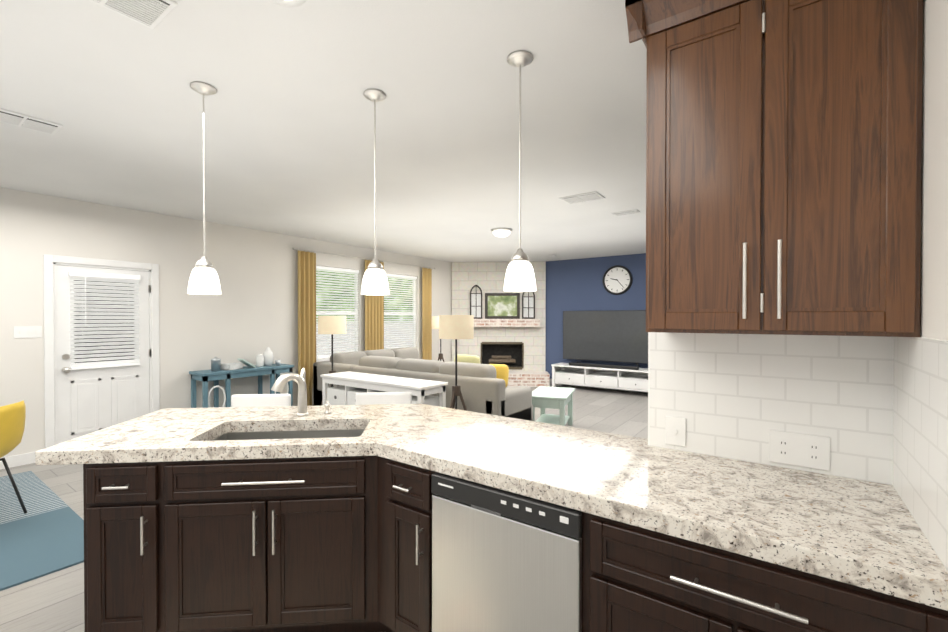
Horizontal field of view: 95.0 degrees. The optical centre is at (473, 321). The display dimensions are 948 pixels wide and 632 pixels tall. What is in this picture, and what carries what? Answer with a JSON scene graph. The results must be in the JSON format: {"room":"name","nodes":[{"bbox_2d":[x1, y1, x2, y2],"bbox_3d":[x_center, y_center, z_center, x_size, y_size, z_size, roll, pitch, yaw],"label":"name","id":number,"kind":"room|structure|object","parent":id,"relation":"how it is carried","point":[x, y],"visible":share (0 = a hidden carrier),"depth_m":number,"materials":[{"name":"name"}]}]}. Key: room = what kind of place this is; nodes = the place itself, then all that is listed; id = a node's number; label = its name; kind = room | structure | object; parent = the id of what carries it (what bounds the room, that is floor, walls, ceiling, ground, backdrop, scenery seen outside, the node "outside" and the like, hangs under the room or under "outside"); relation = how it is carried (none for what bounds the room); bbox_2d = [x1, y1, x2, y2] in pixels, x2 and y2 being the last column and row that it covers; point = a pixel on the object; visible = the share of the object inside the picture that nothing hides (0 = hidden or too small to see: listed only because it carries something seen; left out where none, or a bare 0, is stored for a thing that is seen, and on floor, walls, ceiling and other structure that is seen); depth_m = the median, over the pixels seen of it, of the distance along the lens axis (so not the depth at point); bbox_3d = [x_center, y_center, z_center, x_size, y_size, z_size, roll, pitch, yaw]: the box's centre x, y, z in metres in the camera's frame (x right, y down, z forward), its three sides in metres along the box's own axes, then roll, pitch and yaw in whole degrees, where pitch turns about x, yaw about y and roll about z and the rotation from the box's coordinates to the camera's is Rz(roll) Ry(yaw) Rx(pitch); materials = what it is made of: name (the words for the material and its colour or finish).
{"room":"kitchen","nodes":[
{"label":"kitchen","id":0,"kind":"room"},
{"bbox_2d":[0,187,451,469],"bbox_3d":[-3.641,-0.083,6.065,0.650,3.400,12.420,0,1,36],"label":"wall","id":1,"kind":"structure","parent":0,"point":[249,313],"depth_m":5.43,"materials":[{"name":"paint"}]},
{"bbox_2d":[14,326,41,337],"bbox_3d":[-4.487,0.102,4.371,0.014,0.120,0.200,0,1,36],"label":"light switch","id":2,"kind":"object","parent":1,"relation":"attached to","point":[27,331],"visible":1,"depth_m":4.37,"materials":[{"name":"white plastic"}]},
{"bbox_2d":[56,265,150,443],"bbox_3d":[-4.122,0.408,4.887,0.119,2.016,0.834,0,1,36],"label":"door","id":3,"kind":"structure","parent":1,"relation":"in","point":[90,400],"depth_m":4.83,"materials":[{"name":"white paint"}]},
{"bbox_2d":[68,271,140,369],"bbox_3d":[-4.120,-0.017,4.870,0.051,1.050,0.626,0,1,36],"label":"door blind","id":4,"kind":"object","parent":1,"relation":"attached to","point":[79,304],"visible":0.9,"depth_m":4.85,"materials":[{"name":"white plastic"}]},
{"bbox_2d":[316,266,358,358],"bbox_3d":[-2.373,-0.161,7.419,0.060,1.520,0.980,0,1,36],"label":"window blind","id":5,"kind":"object","parent":1,"relation":"attached to","point":[335,270],"visible":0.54,"depth_m":7.45,"materials":[{"name":"white plastic"}]},
{"bbox_2d":[292,247,435,268],"bbox_3d":[-1.825,-1.131,7.983,0.112,0.044,3.310,0,1,36],"label":"curtain rod","id":6,"kind":"object","parent":1,"relation":"attached to","point":[293,248],"visible":0.96,"depth_m":7.58,"materials":[{"name":"silver metal"}]},
{"bbox_2d":[298,248,315,405],"bbox_3d":[-2.619,0.133,6.822,0.056,2.546,0.320,0,1,36],"label":"curtain","id":7,"kind":"object","parent":6,"relation":"hanging from","point":[306,310],"visible":0.81,"depth_m":6.82,"materials":[{"name":"yellow fabric"}]},
{"bbox_2d":[365,259,383,350],"bbox_3d":[-1.817,0.122,7.939,0.053,2.546,0.450,0,1,36],"label":"curtain","id":8,"kind":"object","parent":6,"relation":"hanging from","point":[374,322],"visible":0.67,"depth_m":7.94,"materials":[{"name":"yellow fabric"}]},
{"bbox_2d":[422,267,431,359],"bbox_3d":[-0.983,0.112,9.101,0.056,2.546,0.290,0,1,36],"label":"curtain","id":9,"kind":"object","parent":6,"relation":"hanging from","point":[426,314],"visible":0.81,"depth_m":9.08,"materials":[{"name":"yellow fabric"}]},
{"bbox_2d":[384,273,416,348],"bbox_3d":[-1.498,-0.172,8.637,0.060,1.520,0.980,0,1,36],"label":"window blind","id":10,"kind":"object","parent":1,"relation":"attached to","point":[401,285],"visible":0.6,"depth_m":8.66,"materials":[{"name":"white plastic"}]},
{"bbox_2d":[0,0,646,261],"bbox_3d":[0.335,-1.347,3.198,9.440,0.100,12.420,0,1,36],"label":"ceiling","id":11,"kind":"structure","parent":0,"point":[289,124],"depth_m":2.76,"materials":[{"name":"paint"}]},
{"bbox_2d":[0,108,62,134],"bbox_3d":[-2.893,-1.285,2.784,0.240,0.016,0.340,0,1,36],"label":"ceiling vent","id":12,"kind":"object","parent":11,"relation":"in","point":[27,122],"visible":1,"depth_m":2.79,"materials":[{"name":"white metal"}]},
{"bbox_2d":[89,0,177,29],"bbox_3d":[-1.400,-1.275,1.674,0.260,0.016,0.360,0,1,36],"label":"ceiling vent","id":13,"kind":"object","parent":11,"relation":"in","point":[152,14],"visible":1,"depth_m":1.76,"materials":[{"name":"white metal"}]},
{"bbox_2d":[187,81,220,294],"bbox_3d":[-1.489,-0.722,2.396,0.160,1.135,0.160,0,1,36],"label":"pendant light","id":14,"kind":"object","parent":11,"relation":"hanging from","point":[204,279],"visible":1,"depth_m":2.37,"materials":[{"name":"white glass"}]},
{"bbox_2d":[269,0,306,6],"bbox_3d":[-0.739,-1.277,1.668,0.190,0.012,0.190,0,1,36],"label":"recessed light","id":15,"kind":"object","parent":11,"relation":"in","point":[291,3],"visible":1,"depth_m":1.74,"materials":[{"name":"white"}]},
{"bbox_2d":[361,89,389,294],"bbox_3d":[-0.562,-0.723,2.469,0.160,1.135,0.160,0,1,36],"label":"pendant light","id":16,"kind":"object","parent":11,"relation":"hanging from","point":[375,281],"visible":1,"depth_m":2.44,"materials":[{"name":"white glass"}]},
{"bbox_2d":[491,228,511,236],"bbox_3d":[0.399,-1.274,6.255,0.310,0.103,0.310,0,1,36],"label":"flush-mount light","id":17,"kind":"object","parent":11,"relation":"attached to","point":[501,232],"visible":1,"depth_m":6.16,"materials":[{"name":"white glass"}]},
{"bbox_2d":[504,50,535,291],"bbox_3d":[0.225,-0.719,2.125,0.160,1.135,0.160,0,1,36],"label":"pendant light","id":18,"kind":"object","parent":11,"relation":"hanging from","point":[520,276],"visible":1,"depth_m":2.09,"materials":[{"name":"white glass"}]},
{"bbox_2d":[559,191,604,203],"bbox_3d":[1.141,-1.302,4.578,0.400,0.016,0.280,0,1,36],"label":"ceiling vent","id":19,"kind":"object","parent":11,"relation":"in","point":[583,197],"visible":1,"depth_m":4.56,"materials":[{"name":"white metal"}]},
{"bbox_2d":[611,209,639,215],"bbox_3d":[1.823,-1.308,5.220,0.300,0.016,0.140,0,1,36],"label":"ceiling vent","id":20,"kind":"object","parent":11,"relation":"in","point":[625,212],"visible":1,"depth_m":5.19,"materials":[{"name":"white metal"}]},
{"bbox_2d":[0,384,647,631],"bbox_3d":[0.335,1.493,3.224,9.440,0.100,12.420,0,1,36],"label":"floor","id":21,"kind":"structure","parent":0,"point":[53,602],"depth_m":3.62,"materials":[{"name":"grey wood"}]},
{"bbox_2d":[0,471,83,590],"bbox_3d":[-3.978,1.444,2.430,2.420,0.012,2.500,0,1,36],"label":"area rug","id":22,"kind":"object","parent":21,"relation":"on","point":[43,536],"visible":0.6,"depth_m":2.94,"materials":[{"name":"blue fabric"}]},
{"bbox_2d":[0,400,26,513],"bbox_3d":[-3.494,1.005,2.985,0.524,0.853,0.460,0,1,-14],"label":"shell chair","id":23,"kind":"object","parent":22,"relation":"on","point":[12,421],"visible":1,"depth_m":3.10,"materials":[{"name":"yellow plastic"}]},
{"bbox_2d":[159,492,270,631],"bbox_3d":[-1.119,1.058,1.889,0.323,0.440,0.284,0,1,36],"label":"door","id":24,"kind":"structure","parent":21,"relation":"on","point":[213,550],"depth_m":1.89,"materials":[{"name":"brown wood"}]},
{"bbox_2d":[189,363,293,407],"bbox_3d":[-3.120,1.023,5.922,0.395,0.790,1.220,0,1,36],"label":"console table","id":25,"kind":"object","parent":21,"relation":"on","point":[204,376],"visible":0.58,"depth_m":5.63,"materials":[{"name":"paint"}]},
{"bbox_2d":[211,357,220,370],"bbox_3d":[-3.338,0.541,5.619,0.116,0.180,0.116,0,1,36],"label":"decorative canister","id":26,"kind":"object","parent":25,"relation":"on","point":[215,363],"visible":1,"depth_m":5.58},
{"bbox_2d":[221,363,242,369],"bbox_3d":[-3.221,0.592,5.782,0.160,0.075,0.200,0,1,24],"label":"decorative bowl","id":27,"kind":"object","parent":25,"relation":"on","point":[230,366],"visible":0.92,"depth_m":5.71,"materials":[{"name":"white ceramic"}]},
{"bbox_2d":[237,358,255,367],"bbox_3d":[-3.092,0.560,5.910,0.160,0.130,0.173,0,1,36],"label":"decorative tray","id":28,"kind":"object","parent":25,"relation":"on","point":[246,362],"visible":0.94,"depth_m":5.88,"materials":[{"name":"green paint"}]},
{"bbox_2d":[256,354,263,366],"bbox_3d":[-2.999,0.536,6.090,0.100,0.180,0.100,0,1,36],"label":"decorative jar","id":29,"kind":"object","parent":25,"relation":"on","point":[259,360],"visible":1,"depth_m":6.05,"materials":[{"name":"ceramic"}]},
{"bbox_2d":[263,347,273,365],"bbox_3d":[-2.940,0.493,6.207,0.140,0.265,0.140,0,1,36],"label":"decorative jar","id":30,"kind":"object","parent":25,"relation":"on","point":[268,356],"visible":0.98,"depth_m":6.16,"materials":[{"name":"ceramic"}]},
{"bbox_2d":[231,394,290,406],"bbox_3d":[-1.481,0.979,2.885,0.452,0.936,0.432,0,1,-5],"label":"bar stool","id":31,"kind":"object","parent":21,"relation":"on","point":[252,400],"visible":0.21,"depth_m":3.04,"materials":[{"name":"white paint"}]},
{"bbox_2d":[267,488,370,631],"bbox_3d":[-0.696,1.057,1.929,0.323,0.440,0.284,0,1,36],"label":"base cabinet","id":32,"kind":"object","parent":21,"relation":"on","point":[327,544],"depth_m":1.93,"materials":[{"name":"brown wood"}]},
{"bbox_2d":[318,316,345,405],"bbox_3d":[-1.914,0.671,5.742,0.488,1.504,0.460,0,1,36],"label":"floor lamp","id":33,"kind":"object","parent":21,"relation":"on","point":[331,325],"visible":0.75,"depth_m":5.63,"materials":[{"name":"beige fabric"}]},
{"bbox_2d":[355,392,411,404],"bbox_3d":[-0.634,0.979,2.964,0.452,0.936,0.432,0,1,-5],"label":"bar stool","id":34,"kind":"object","parent":21,"relation":"on","point":[370,398],"visible":0.23,"depth_m":3.12,"materials":[{"name":"white paint"}]},
{"bbox_2d":[320,371,447,406],"bbox_3d":[-1.107,1.045,5.130,1.710,0.760,0.440,0,1,36],"label":"console table","id":35,"kind":"object","parent":21,"relation":"on","point":[354,383],"visible":0.44,"depth_m":5.02,"materials":[{"name":"white paint"}]},
{"bbox_2d":[383,458,430,631],"bbox_3d":[-0.086,1.026,2.104,0.250,0.856,0.677,0,1,36],"label":"base cabinet","id":36,"kind":"object","parent":21,"relation":"on","point":[406,487],"depth_m":1.84,"materials":[{"name":"brown wood"}]},
{"bbox_2d":[312,347,532,420],"bbox_3d":[-0.459,0.948,6.529,3.350,0.930,2.230,0,1,36],"label":"sectional sofa","id":37,"kind":"object","parent":21,"relation":"on","point":[484,390],"visible":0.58,"depth_m":5.20,"materials":[{"name":"fabric"}]},
{"bbox_2d":[454,354,479,363],"bbox_3d":[-0.113,0.621,5.594,0.400,0.392,0.208,0,1,41],"label":"pillow","id":38,"kind":"object","parent":37,"relation":"on","point":[468,358],"visible":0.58,"depth_m":5.53,"materials":[{"name":"yellow fabric"}]},
{"bbox_2d":[490,364,508,386],"bbox_3d":[0.280,0.673,5.386,0.300,0.294,0.192,0,1,16],"label":"pillow","id":39,"kind":"object","parent":37,"relation":"on","point":[502,371],"visible":0.35,"depth_m":5.32,"materials":[{"name":"yellow fabric"}]},
{"bbox_2d":[432,316,443,361],"bbox_3d":[-0.632,0.646,8.483,0.464,1.504,0.479,0,1,36],"label":"floor lamp","id":40,"kind":"object","parent":21,"relation":"on","point":[435,322],"visible":0.4,"depth_m":8.40,"materials":[{"name":"beige fabric"}]},
{"bbox_2d":[439,315,473,410],"bbox_3d":[-0.213,0.683,4.460,0.488,1.504,0.460,0,1,36],"label":"floor lamp","id":41,"kind":"object","parent":21,"relation":"on","point":[455,327],"visible":0.85,"depth_m":4.36,"materials":[{"name":"beige fabric"}]},
{"bbox_2d":[452,261,549,386],"bbox_3d":[0.565,0.015,9.750,2.160,2.736,0.820,0,1,3],"label":"fireplace","id":42,"kind":"object","parent":21,"relation":"on","point":[517,347],"visible":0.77,"depth_m":9.79,"materials":[{"name":"brick"}]},
{"bbox_2d":[470,285,481,318],"bbox_3d":[0.048,-0.453,9.800,0.280,0.767,0.040,0,1,3],"label":"decor","id":43,"kind":"object","parent":42,"relation":"on","point":[476,305],"visible":0.94,"depth_m":9.81,"materials":[{"name":"black metal"}]},
{"bbox_2d":[485,293,519,318],"bbox_3d":[0.636,-0.358,9.762,0.780,0.578,0.040,0,1,3],"label":"framed picture","id":44,"kind":"object","parent":42,"relation":"on","point":[502,305],"visible":0.96,"depth_m":9.76,"materials":[{"name":"paper"}]},
{"bbox_2d":[522,291,534,318],"bbox_3d":[1.221,-0.417,9.731,0.290,0.697,0.040,0,1,3],"label":"decor","id":45,"kind":"object","parent":42,"relation":"on","point":[528,306],"visible":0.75,"depth_m":9.74,"materials":[{"name":"black metal"}]},
{"bbox_2d":[431,471,610,631],"bbox_3d":[0.288,1.028,1.836,0.780,0.856,0.677,0,1,36],"label":"base cabinet","id":46,"kind":"object","parent":21,"relation":"on","point":[596,530],"depth_m":1.35,"materials":[{"name":"brown wood"}]},
{"bbox_2d":[431,473,581,631],"bbox_3d":[0.108,1.033,1.593,0.620,0.850,0.100,0,1,36],"label":"dishwasher","id":47,"kind":"object","parent":46,"relation":"in","point":[503,561],"visible":1,"depth_m":1.54,"materials":[{"name":"silver metal"}]},
{"bbox_2d":[532,386,574,425],"bbox_3d":[1.027,1.170,5.728,0.500,0.500,0.800,0,1,21],"label":"side table","id":48,"kind":"object","parent":21,"relation":"on","point":[559,398],"visible":0.75,"depth_m":5.59,"materials":[{"name":"paint"}]},
{"bbox_2d":[551,363,647,391],"bbox_3d":[2.631,1.147,8.734,2.130,0.490,0.485,0,1,36],"label":"tv console","id":49,"kind":"object","parent":21,"relation":"on","point":[611,378],"visible":0.71,"depth_m":8.65,"materials":[{"name":"white paint"}]},
{"bbox_2d":[569,362,638,369],"bbox_3d":[2.534,0.873,8.571,1.370,0.059,0.090,0,1,36],"label":"soundbar","id":50,"kind":"object","parent":49,"relation":"on","point":[605,366],"visible":0.94,"depth_m":8.50,"materials":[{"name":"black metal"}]},
{"bbox_2d":[563,310,647,366],"bbox_3d":[2.666,0.337,8.724,1.880,1.130,0.279,0,1,36],"label":"television","id":51,"kind":"object","parent":49,"relation":"on","point":[615,335],"visible":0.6,"depth_m":8.71,"materials":[{"name":"black metal"}]},
{"bbox_2d":[611,520,947,631],"bbox_3d":[0.879,1.032,1.412,0.785,0.856,0.677,0,1,36],"label":"base cabinet","id":52,"kind":"object","parent":21,"relation":"on","point":[660,582],"depth_m":1.15,"materials":[{"name":"brown wood"}]},
{"bbox_2d":[35,404,947,610],"bbox_3d":[-0.416,0.571,1.839,3.411,0.060,1.692,0,1,36],"label":"countertop","id":53,"kind":"structure","parent":52,"relation":"on","point":[869,535],"depth_m":1.57,"materials":[{"name":"stone"}]},
{"bbox_2d":[212,429,364,440],"bbox_3d":[-0.934,0.695,2.190,0.794,0.195,0.404,0,1,-5],"label":"sink basin","id":54,"kind":"object","parent":53,"relation":"in","point":[290,434],"depth_m":2.37,"materials":[{"name":"metal"}]},
{"bbox_2d":[271,368,308,416],"bbox_3d":[-1.029,0.404,2.458,0.114,0.263,0.213,0,1,36],"label":"faucet","id":55,"kind":"object","parent":53,"relation":"on","point":[281,381],"visible":1,"depth_m":2.46,"materials":[{"name":"silver metal"}]},
{"bbox_2d":[324,401,330,413],"bbox_3d":[-0.856,0.497,2.531,0.047,0.075,0.050,0,1,36],"label":"soap dispenser","id":56,"kind":"object","parent":53,"relation":"on","point":[327,407],"visible":1,"depth_m":2.52,"materials":[{"name":"silver metal"}]},
{"bbox_2d":[545,253,647,392],"bbox_3d":[3.918,0.027,8.201,9.440,2.740,0.134,0,1,36],"label":"wall","id":57,"kind":"structure","parent":0,"point":[574,284],"depth_m":9.26,"materials":[{"name":"blue paint"}]},
{"bbox_2d":[602,265,632,294],"bbox_3d":[2.906,-0.849,8.824,0.600,0.600,0.050,0,1,36],"label":"wall clock","id":58,"kind":"object","parent":57,"relation":"attached to","point":[617,279],"visible":1,"depth_m":8.82,"materials":[{"name":"black metal"}]},
{"bbox_2d":[920,0,947,340],"bbox_3d":[-0.085,0.110,-0.734,0.120,2.740,5.520,0,1,36],"label":"wall","id":59,"kind":"structure","parent":0,"point":[934,257],"depth_m":1.08,"materials":[{"name":"paint"}]},
{"bbox_2d":[625,0,922,336],"bbox_3d":[0.975,-0.566,1.511,0.777,1.210,0.380,0,1,36],"label":"upper cabinet","id":60,"kind":"object","parent":59,"relation":"attached to","point":[783,162],"visible":1,"depth_m":1.34,"materials":[{"name":"brown wood"}]},
{"bbox_2d":[648,332,947,570],"bbox_3d":[0.893,0.292,1.409,0.788,0.505,0.660,0,1,36],"label":"backsplash","id":61,"kind":"structure","parent":59,"relation":"attached to","point":[874,408],"depth_m":1.55,"materials":[{"name":"tile"}]},
{"bbox_2d":[665,416,685,446],"bbox_3d":[0.850,0.461,1.830,0.080,0.120,0.011,0,1,36],"label":"electrical outlet","id":62,"kind":"object","parent":61,"relation":"attached to","point":[675,427],"depth_m":1.83,"materials":[{"name":"white plastic"}]},
{"bbox_2d":[769,430,829,470],"bbox_3d":[1.186,0.468,1.590,0.180,0.120,0.009,0,1,36],"label":"electrical outlet","id":63,"kind":"object","parent":61,"relation":"attached to","point":[802,450],"depth_m":1.59,"materials":[{"name":"white plastic"}]}
]}

